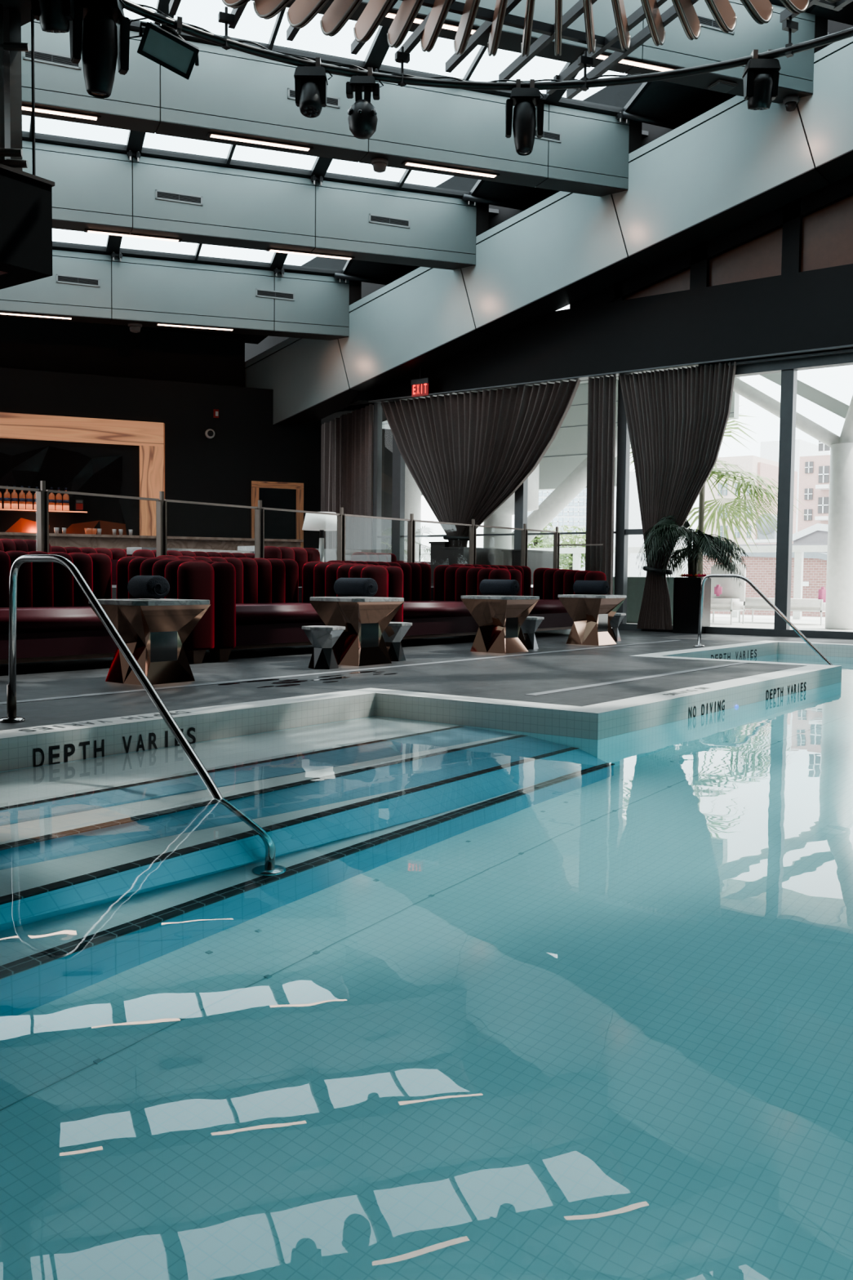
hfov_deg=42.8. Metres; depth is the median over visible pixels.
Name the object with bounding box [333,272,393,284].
conduit pipe
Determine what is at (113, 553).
lounge sofa
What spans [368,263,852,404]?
beam
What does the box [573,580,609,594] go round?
rolled towel
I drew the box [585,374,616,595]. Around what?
curtain
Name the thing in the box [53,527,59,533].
glass
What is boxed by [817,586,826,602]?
striped pillow
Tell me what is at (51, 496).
liquor bottle
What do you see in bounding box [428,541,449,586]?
wooden stand
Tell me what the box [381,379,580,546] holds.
curtain
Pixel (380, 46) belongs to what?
window
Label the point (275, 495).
doorway
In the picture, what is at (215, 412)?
fire alarm strobe
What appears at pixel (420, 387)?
exit sign
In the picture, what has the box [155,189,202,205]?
air vent
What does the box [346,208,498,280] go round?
ceiling
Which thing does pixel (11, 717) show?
pool handrail
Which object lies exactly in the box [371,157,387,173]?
security camera
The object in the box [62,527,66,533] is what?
glass
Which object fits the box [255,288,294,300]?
air vent
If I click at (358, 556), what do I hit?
lounge sofa
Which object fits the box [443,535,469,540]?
band
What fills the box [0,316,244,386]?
ceiling beam
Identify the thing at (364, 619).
cocktail table
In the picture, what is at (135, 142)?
window
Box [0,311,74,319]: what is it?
light strip
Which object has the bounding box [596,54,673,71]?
diffuser
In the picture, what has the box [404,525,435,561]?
palm
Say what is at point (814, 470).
building
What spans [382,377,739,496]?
wall
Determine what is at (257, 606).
banquette
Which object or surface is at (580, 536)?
leafy tree
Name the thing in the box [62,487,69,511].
liquor bottle
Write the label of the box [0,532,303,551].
countertop
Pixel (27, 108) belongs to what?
light strip
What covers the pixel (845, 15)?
ceiling
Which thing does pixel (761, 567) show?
brick building
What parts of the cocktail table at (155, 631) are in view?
inset panel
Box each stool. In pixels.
[302,625,345,669]
[382,622,412,661]
[520,616,544,648]
[609,613,626,641]
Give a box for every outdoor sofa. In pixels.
[711,564,746,624]
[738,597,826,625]
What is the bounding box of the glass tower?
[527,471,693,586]
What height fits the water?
1.355 m
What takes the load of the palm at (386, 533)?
on the terrace
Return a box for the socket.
[319,529,324,537]
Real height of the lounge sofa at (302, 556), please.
0.666 m
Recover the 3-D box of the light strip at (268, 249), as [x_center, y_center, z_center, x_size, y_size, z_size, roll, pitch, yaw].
[-2.345,-7.824,22.084,1.820,0.073,0.150,-1,3,-23]
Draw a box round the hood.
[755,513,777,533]
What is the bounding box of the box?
[75,499,83,511]
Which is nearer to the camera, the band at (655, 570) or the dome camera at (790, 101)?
the dome camera at (790, 101)
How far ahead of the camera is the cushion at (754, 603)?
26.60 m
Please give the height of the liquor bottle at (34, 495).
0.520 m
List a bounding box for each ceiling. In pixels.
[0,0,35,26]
[75,321,267,344]
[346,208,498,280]
[474,129,648,204]
[628,31,829,124]
[809,1,852,25]
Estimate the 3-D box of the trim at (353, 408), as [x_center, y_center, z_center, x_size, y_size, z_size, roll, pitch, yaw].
[-3.292,-5.953,27.936,6.300,0.300,0.580,3,4,37]
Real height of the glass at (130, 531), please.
0.140 m
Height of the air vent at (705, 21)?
0.170 m
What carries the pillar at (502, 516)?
on the terrace
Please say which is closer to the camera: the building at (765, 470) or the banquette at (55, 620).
the banquette at (55, 620)
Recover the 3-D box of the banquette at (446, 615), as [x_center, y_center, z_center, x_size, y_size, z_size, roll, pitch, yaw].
[-0.190,-0.587,17.005,1.633,1.268,3.189,3,4,37]
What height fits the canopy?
0.350 m
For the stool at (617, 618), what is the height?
0.465 m
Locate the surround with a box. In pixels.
[0,412,164,535]
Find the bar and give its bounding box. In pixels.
[0,445,126,535]
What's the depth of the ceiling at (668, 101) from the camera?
20.59 m
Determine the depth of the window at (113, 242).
23.68 m
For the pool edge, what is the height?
1.570 m
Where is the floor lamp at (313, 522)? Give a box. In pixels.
[302,511,337,562]
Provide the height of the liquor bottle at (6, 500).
0.520 m
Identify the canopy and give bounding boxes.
[579,377,618,384]
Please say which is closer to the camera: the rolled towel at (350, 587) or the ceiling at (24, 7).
the ceiling at (24, 7)
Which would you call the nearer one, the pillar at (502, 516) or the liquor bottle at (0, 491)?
the liquor bottle at (0, 491)
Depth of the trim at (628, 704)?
8.89 m
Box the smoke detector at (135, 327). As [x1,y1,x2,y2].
[128,322,142,333]
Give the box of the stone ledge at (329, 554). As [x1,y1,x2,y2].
[126,546,361,562]
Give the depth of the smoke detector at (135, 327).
23.50 m
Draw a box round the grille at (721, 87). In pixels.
[710,83,734,93]
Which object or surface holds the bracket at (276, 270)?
attached to the ceiling beam at (147, 292)
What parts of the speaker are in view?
post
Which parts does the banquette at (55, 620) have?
seat, backrest, rail, leg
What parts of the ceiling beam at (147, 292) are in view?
soffit panel, lip panel, cap panel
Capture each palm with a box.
[381,528,415,559]
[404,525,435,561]
[630,404,807,577]
[635,515,748,634]
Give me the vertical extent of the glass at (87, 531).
0.140 m
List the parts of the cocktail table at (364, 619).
inset panel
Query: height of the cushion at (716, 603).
0.260 m
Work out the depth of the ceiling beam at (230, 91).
18.61 m
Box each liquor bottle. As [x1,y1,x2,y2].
[0,491,1,508]
[3,485,10,508]
[10,485,17,508]
[18,485,25,509]
[26,486,32,509]
[33,486,37,509]
[48,487,54,510]
[55,487,62,510]
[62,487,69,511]
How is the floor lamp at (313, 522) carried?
on the floor at (113, 587)
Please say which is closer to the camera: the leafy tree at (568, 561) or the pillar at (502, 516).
the pillar at (502, 516)
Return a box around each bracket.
[110,252,122,262]
[126,150,140,162]
[273,267,284,277]
[310,174,323,186]
[364,66,377,72]
[466,200,476,205]
[616,111,628,124]
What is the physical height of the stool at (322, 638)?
0.465 m
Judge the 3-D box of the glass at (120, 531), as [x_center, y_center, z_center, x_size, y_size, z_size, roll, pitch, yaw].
[-6.902,-2.428,24.566,0.097,0.140,0.097,3,4,37]
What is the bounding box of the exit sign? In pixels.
[410,367,429,396]
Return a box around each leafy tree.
[527,522,555,547]
[533,540,573,569]
[543,524,586,569]
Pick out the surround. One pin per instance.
(149, 436)
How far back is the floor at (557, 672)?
11.23 m
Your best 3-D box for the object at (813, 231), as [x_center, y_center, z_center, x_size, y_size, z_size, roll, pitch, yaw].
[10.068,-8.798,17.491,17.500,4.935,0.120,3,4,37]
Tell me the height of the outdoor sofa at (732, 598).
1.450 m
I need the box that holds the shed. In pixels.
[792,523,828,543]
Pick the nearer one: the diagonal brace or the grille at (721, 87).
the grille at (721, 87)
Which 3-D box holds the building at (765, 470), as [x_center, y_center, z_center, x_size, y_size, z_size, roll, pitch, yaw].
[25.585,-1.980,80.662,0.549,21.483,8.140,3,4,37]
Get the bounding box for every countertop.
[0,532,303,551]
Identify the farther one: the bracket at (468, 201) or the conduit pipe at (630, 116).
the bracket at (468, 201)
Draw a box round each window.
[22,115,484,199]
[52,235,353,276]
[115,0,652,116]
[368,344,852,639]
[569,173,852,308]
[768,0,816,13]
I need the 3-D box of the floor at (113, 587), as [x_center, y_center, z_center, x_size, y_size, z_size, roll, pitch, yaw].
[-13.378,-0.591,18.367,20.580,0.850,27.420,3,4,37]
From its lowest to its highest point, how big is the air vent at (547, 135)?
0.170 m
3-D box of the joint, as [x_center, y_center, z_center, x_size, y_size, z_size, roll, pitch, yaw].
[1.925,-5.467,30.161,13.600,2.690,0.010,3,4,37]
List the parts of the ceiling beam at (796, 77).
panel, cap panel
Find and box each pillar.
[404,462,421,561]
[483,463,539,549]
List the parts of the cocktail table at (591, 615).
inset panel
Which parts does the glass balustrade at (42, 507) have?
rail, post, rail, post, rail, post, rail, post, rail, post, rail, post, rail, post, rail, post, rail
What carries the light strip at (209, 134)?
attached to the ceiling beam at (230, 91)
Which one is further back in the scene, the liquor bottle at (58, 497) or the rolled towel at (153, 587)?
the liquor bottle at (58, 497)
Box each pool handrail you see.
[0,554,222,799]
[693,573,833,665]
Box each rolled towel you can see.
[127,575,169,599]
[333,577,377,596]
[479,579,519,595]
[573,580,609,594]
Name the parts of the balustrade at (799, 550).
post, rail, post, post, post, post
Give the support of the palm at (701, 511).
on the terrace
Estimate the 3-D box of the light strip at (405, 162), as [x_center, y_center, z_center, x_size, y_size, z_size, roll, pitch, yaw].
[0.453,-8.510,19.701,1.880,0.074,0.150,-1,3,-23]
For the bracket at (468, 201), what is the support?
attached to the ceiling beam at (92, 189)
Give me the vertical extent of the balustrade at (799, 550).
2.052 m
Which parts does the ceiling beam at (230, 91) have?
soffit panel, lip panel, cap panel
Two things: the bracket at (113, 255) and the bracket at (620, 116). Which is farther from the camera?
the bracket at (113, 255)
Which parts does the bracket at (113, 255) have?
plate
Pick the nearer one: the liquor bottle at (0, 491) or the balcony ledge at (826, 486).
the liquor bottle at (0, 491)
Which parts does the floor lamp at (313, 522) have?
lamp shade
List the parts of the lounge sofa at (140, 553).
seat, backrest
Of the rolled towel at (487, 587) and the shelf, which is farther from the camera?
the shelf
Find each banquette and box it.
[0,550,214,664]
[155,555,388,662]
[327,560,511,639]
[449,564,606,631]
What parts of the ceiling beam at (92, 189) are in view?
cap panel, soffit panel, lip panel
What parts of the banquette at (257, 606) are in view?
leg, backrest, rail, seat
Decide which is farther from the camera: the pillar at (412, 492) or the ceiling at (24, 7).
the pillar at (412, 492)
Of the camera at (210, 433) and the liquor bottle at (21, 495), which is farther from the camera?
the camera at (210, 433)
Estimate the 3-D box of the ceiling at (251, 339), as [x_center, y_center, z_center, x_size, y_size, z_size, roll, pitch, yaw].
[-9.704,-7.867,23.779,15.112,1.050,2.650,-1,3,-23]
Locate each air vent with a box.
[22,48,80,69]
[56,273,99,287]
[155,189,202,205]
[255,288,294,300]
[287,87,339,108]
[368,213,410,228]
[534,128,561,142]
[697,13,734,34]
[706,79,737,93]
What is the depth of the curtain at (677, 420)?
21.39 m
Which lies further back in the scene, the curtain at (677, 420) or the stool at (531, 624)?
the curtain at (677, 420)
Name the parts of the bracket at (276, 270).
plate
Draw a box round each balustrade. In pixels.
[0,480,603,568]
[420,545,827,619]
[501,549,553,585]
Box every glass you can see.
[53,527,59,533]
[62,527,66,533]
[84,528,92,533]
[91,528,97,534]
[96,528,101,534]
[111,528,116,534]
[118,528,123,534]
[128,529,133,535]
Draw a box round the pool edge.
[0,644,852,771]
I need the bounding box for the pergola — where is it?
[733,372,852,629]
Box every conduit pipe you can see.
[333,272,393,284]
[462,194,528,210]
[622,111,682,129]
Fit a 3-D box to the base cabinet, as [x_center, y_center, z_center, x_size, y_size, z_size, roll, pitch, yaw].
[1.225,-1.602,23.715,0.560,0.778,2.260,3,4,37]
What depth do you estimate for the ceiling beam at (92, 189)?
21.18 m
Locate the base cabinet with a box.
[442,546,503,565]
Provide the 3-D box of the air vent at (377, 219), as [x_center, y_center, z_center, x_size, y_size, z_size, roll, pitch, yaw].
[-0.753,-8.569,22.257,0.900,0.170,0.014,-1,3,-23]
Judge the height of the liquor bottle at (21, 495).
0.520 m
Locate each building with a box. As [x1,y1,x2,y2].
[702,543,827,617]
[703,455,778,544]
[755,462,797,544]
[797,440,830,532]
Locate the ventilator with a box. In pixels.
[746,513,777,543]
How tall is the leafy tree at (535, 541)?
7.074 m
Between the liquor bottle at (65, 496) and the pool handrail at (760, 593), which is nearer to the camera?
the pool handrail at (760, 593)
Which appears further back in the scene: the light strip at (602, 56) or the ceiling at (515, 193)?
the ceiling at (515, 193)
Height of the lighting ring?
1.170 m
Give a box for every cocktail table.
[88,598,210,684]
[309,596,404,666]
[460,595,539,653]
[557,594,626,645]
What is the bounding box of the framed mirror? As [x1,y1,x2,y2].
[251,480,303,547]
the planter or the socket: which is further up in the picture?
the socket
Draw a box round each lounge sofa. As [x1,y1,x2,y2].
[0,538,51,552]
[50,546,132,559]
[111,549,254,585]
[264,546,319,586]
[351,551,396,562]
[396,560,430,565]
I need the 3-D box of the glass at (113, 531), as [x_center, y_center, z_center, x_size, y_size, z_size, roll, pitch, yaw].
[-7.033,-2.427,24.509,0.097,0.140,0.097,3,4,37]
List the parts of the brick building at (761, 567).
wall plate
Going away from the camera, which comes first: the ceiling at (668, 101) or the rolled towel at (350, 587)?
the rolled towel at (350, 587)
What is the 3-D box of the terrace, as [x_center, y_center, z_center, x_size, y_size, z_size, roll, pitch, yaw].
[7.977,-0.383,27.415,60.000,0.110,12.550,3,4,37]
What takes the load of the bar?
on the floor at (113, 587)
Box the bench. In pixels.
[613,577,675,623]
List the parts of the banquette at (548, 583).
backrest, seat, rail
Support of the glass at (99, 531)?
on the countertop at (78, 540)
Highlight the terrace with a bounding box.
[626,613,852,631]
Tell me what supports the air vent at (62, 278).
attached to the ceiling beam at (147, 292)
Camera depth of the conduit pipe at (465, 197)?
23.02 m
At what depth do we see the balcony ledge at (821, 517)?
59.73 m
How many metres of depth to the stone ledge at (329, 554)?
20.41 m
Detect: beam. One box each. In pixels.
[0,249,361,340]
[21,18,642,196]
[22,140,488,270]
[244,36,852,425]
[250,0,827,103]
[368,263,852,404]
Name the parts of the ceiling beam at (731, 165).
soffit panel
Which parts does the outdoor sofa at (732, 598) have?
frame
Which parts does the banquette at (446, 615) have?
backrest, seat, rail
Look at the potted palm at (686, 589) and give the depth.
21.05 m
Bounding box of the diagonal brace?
[511,426,617,549]
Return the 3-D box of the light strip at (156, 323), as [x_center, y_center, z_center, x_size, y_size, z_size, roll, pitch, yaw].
[-5.083,-6.889,23.954,1.760,0.071,0.150,-1,3,-23]
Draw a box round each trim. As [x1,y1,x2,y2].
[0,640,852,744]
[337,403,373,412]
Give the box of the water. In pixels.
[0,653,852,1279]
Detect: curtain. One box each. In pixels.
[320,404,373,552]
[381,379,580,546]
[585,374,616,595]
[618,361,737,630]
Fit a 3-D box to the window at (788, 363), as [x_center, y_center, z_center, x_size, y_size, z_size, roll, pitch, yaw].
[8.210,-2.580,19.017,23.780,5.200,0.460,3,4,37]
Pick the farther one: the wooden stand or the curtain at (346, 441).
the curtain at (346, 441)
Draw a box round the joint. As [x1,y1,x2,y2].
[382,400,734,457]
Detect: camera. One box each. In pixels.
[204,428,214,438]
[782,94,799,111]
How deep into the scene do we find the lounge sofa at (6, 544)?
13.68 m
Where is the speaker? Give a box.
[0,4,54,289]
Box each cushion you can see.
[711,598,745,609]
[742,597,826,610]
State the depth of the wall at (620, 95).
23.61 m
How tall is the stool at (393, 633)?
0.465 m
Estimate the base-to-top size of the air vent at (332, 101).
0.170 m
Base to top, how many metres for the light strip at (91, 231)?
0.072 m
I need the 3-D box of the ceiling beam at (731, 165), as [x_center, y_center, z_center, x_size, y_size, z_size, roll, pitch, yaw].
[5.789,-8.850,20.052,25.418,8.662,0.900,3,4,37]
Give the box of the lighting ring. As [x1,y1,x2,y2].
[31,0,852,155]
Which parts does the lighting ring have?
stage light, stage light, flood light, glass, stage light, stage light, stage light, stage light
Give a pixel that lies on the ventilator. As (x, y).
(763, 540)
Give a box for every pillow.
[714,584,722,595]
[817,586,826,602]
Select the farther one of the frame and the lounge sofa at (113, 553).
the lounge sofa at (113, 553)
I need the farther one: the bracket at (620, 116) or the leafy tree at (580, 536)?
the leafy tree at (580, 536)
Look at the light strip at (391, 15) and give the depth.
16.15 m
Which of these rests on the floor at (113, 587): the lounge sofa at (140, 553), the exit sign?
the lounge sofa at (140, 553)
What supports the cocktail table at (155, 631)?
on the floor at (557, 672)
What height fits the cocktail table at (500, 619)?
0.777 m
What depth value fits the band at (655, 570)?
21.44 m
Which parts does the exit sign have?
panel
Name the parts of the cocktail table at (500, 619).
inset panel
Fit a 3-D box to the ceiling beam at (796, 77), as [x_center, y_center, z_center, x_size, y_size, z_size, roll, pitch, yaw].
[-2.775,-9.707,14.996,20.968,1.889,0.520,-1,3,-23]
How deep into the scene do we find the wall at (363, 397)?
31.36 m
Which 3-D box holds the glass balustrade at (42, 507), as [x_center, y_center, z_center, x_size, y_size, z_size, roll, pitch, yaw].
[-1.059,-1.088,16.850,1.115,1.970,14.064,3,4,37]
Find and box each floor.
[0,628,852,730]
[111,585,533,602]
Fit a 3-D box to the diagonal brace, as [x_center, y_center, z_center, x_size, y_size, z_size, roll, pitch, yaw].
[3.688,-3.897,27.799,4.520,3.942,0.520,3,4,37]
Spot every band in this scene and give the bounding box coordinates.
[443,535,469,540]
[642,565,672,574]
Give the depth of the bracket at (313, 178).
21.53 m
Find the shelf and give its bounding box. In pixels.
[0,508,87,513]
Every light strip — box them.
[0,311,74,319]
[22,104,101,120]
[84,228,182,242]
[154,322,235,330]
[206,132,313,151]
[266,248,354,260]
[385,11,477,34]
[401,160,499,177]
[581,50,679,71]
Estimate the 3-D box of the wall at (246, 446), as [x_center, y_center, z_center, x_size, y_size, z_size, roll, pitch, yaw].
[-10.364,-3.294,24.557,16.400,5.620,0.810,-1,3,-23]
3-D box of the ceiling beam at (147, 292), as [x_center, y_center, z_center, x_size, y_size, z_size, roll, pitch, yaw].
[-8.827,-7.420,22.487,15.696,1.750,0.520,-1,3,-23]
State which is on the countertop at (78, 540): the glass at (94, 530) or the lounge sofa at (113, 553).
the glass at (94, 530)
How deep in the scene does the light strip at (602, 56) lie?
17.54 m
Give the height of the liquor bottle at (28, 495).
0.520 m
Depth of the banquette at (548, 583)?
20.24 m
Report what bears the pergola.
on the terrace
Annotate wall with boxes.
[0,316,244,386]
[0,367,320,548]
[244,19,852,361]
[320,391,392,553]
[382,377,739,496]
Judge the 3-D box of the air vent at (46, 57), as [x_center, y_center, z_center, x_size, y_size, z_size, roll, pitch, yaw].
[-5.764,-8.950,16.753,0.850,0.170,0.014,-1,3,-23]
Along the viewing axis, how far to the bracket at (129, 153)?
20.14 m
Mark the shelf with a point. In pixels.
(2, 510)
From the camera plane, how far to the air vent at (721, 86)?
18.31 m
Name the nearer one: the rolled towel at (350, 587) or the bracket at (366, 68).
the rolled towel at (350, 587)
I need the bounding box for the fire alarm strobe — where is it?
[213,408,218,417]
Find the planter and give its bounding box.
[672,577,711,634]
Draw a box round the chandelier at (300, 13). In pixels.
[222,0,840,56]
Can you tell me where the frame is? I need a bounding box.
[168,0,852,99]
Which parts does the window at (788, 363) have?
door frame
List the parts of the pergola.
arm, arm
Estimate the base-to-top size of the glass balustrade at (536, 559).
0.745 m
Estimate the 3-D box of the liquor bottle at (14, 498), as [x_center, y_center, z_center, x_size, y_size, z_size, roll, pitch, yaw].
[-9.236,-3.195,24.388,0.139,0.520,0.139,-1,3,-23]
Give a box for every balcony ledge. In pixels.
[814,515,828,520]
[815,484,829,489]
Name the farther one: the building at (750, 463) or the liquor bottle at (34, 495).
the building at (750, 463)
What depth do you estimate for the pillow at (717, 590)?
26.35 m
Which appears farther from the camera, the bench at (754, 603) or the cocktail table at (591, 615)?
the bench at (754, 603)

